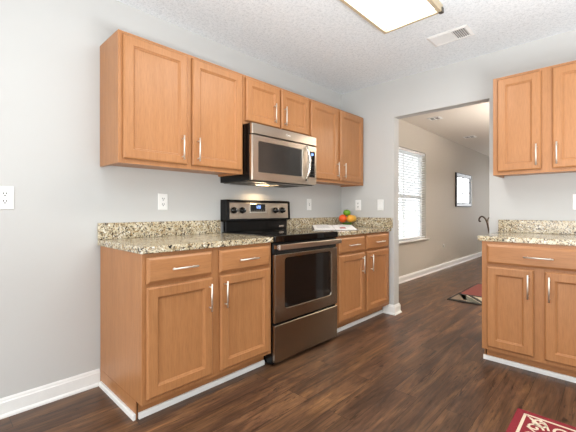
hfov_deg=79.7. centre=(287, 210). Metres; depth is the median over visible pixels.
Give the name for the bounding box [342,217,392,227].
backsplash
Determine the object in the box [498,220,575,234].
backsplash
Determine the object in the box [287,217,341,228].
backsplash
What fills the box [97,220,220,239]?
backsplash
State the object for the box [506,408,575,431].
rug
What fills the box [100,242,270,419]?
base cabinet
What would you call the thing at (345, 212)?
apple
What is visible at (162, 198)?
wall outlet
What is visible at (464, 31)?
ceiling vent
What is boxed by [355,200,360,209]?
wall outlet
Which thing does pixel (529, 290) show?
base cabinet
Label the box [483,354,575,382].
trim
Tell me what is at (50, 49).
wall
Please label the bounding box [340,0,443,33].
ceiling light
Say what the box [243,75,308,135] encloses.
upper cabinet
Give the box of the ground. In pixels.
[399,220,417,237]
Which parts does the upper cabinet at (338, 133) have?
door, door panel, door, door panel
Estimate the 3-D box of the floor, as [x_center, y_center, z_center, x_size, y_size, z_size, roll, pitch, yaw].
[2.704,1.125,2.923,4.600,0.060,13.050,0,0,44]
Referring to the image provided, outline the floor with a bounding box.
[0,256,575,431]
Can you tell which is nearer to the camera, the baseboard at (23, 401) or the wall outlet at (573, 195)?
the baseboard at (23, 401)
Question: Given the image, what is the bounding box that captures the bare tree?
[399,154,417,236]
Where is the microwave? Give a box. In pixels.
[220,122,315,187]
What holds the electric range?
on the floor
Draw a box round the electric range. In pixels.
[220,200,341,364]
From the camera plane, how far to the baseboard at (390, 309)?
3.65 m
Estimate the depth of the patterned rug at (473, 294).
4.34 m
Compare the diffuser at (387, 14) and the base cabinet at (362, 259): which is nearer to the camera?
the diffuser at (387, 14)
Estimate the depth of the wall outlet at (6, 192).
1.84 m
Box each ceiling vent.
[426,24,474,46]
[427,116,442,120]
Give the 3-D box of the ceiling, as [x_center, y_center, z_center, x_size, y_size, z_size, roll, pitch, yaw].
[2.704,-1.405,2.923,4.880,0.080,13.250,0,0,44]
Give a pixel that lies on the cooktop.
(279, 235)
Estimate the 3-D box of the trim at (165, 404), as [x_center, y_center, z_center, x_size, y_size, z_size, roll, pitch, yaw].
[-0.477,1.080,2.132,0.013,0.031,0.889,0,0,44]
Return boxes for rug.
[447,283,481,305]
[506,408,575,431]
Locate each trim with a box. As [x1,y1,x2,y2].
[99,381,135,420]
[138,360,264,418]
[337,310,382,332]
[399,238,429,243]
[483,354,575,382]
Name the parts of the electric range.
knob, knob, control panel, storage drawer, oven door, handle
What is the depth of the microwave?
2.76 m
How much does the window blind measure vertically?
1.418 m
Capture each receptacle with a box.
[1,192,8,195]
[1,199,8,203]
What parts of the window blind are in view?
rail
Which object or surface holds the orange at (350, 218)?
in the fruit bowl
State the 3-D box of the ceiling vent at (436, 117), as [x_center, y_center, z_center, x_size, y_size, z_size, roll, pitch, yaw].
[2.183,-1.361,5.132,0.180,0.009,0.170,0,0,44]
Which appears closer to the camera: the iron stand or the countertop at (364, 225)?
the countertop at (364, 225)
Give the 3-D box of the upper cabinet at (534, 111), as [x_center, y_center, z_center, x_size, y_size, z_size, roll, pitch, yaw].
[1.952,-0.652,2.573,0.694,0.760,0.354,0,0,44]
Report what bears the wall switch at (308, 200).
attached to the wall at (50, 49)
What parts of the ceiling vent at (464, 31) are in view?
duct plate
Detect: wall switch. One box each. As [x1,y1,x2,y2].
[307,199,310,209]
[377,199,383,209]
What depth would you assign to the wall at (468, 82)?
3.26 m
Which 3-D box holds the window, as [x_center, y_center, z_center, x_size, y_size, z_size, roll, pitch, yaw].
[1.866,-0.232,5.524,0.050,1.453,1.198,0,0,44]
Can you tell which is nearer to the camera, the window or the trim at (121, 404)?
the trim at (121, 404)
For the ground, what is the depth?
29.02 m
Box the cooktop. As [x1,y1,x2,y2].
[222,229,337,242]
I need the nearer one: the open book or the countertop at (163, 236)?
the countertop at (163, 236)
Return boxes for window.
[399,151,420,240]
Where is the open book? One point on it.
(314, 227)
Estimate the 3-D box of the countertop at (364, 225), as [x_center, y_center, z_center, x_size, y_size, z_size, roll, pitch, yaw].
[0.537,0.152,3.508,0.653,0.141,0.954,0,0,44]
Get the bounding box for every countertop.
[97,220,272,253]
[287,217,392,235]
[478,220,575,245]
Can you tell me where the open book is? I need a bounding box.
[312,225,356,229]
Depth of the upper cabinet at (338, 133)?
3.47 m
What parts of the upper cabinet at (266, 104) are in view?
door, door panel, handle, door, door panel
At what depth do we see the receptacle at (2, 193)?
1.83 m
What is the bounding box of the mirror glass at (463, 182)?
[458,177,468,202]
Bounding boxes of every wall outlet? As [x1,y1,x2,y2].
[0,186,13,208]
[158,193,167,209]
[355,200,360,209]
[572,194,575,209]
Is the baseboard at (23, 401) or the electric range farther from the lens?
the electric range
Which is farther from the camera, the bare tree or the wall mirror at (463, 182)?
the bare tree
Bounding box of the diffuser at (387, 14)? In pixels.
[350,0,434,28]
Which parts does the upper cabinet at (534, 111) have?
door panel, door, handle, handle, door, door panel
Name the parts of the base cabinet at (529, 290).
door panel, door, drawer, handle, handle, door, door panel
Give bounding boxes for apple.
[343,210,350,215]
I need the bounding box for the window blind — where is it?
[399,147,424,240]
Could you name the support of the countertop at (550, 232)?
on the base cabinet at (529, 290)
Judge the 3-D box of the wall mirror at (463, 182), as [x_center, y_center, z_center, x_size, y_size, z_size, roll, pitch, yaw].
[3.710,-0.414,7.289,0.030,0.690,0.990,0,0,44]
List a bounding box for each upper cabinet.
[100,29,242,176]
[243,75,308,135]
[308,98,362,186]
[493,60,575,177]
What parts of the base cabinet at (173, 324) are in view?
drawer, door, door panel, handle, handle, handle, drawer, door, door panel, handle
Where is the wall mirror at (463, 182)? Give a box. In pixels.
[455,172,471,206]
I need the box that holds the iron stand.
[478,216,488,232]
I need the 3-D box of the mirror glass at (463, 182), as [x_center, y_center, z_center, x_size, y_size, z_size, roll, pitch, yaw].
[3.704,-0.414,7.295,0.008,0.518,0.818,0,0,44]
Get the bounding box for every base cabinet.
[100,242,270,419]
[335,231,388,327]
[482,241,575,376]
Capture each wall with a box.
[0,0,488,398]
[341,29,575,309]
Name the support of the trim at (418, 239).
attached to the wall at (50, 49)
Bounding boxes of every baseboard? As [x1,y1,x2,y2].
[0,368,99,419]
[383,303,401,314]
[399,252,481,283]
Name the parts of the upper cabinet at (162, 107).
door, door panel, handle, door, door panel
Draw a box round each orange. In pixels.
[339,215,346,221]
[347,215,353,221]
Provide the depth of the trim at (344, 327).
3.35 m
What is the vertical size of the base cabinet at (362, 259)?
0.872 m
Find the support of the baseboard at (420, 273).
attached to the wall at (50, 49)
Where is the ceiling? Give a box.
[117,0,575,155]
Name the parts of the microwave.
underside plate, door, trim, handle, control panel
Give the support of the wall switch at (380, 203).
attached to the wall at (468, 82)
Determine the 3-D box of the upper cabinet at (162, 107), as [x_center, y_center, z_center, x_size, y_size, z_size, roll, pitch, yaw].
[-0.744,-0.652,2.378,0.354,0.760,0.905,0,0,44]
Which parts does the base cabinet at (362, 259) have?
drawer, door, door panel, drawer, door, door panel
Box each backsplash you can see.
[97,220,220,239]
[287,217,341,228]
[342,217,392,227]
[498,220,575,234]

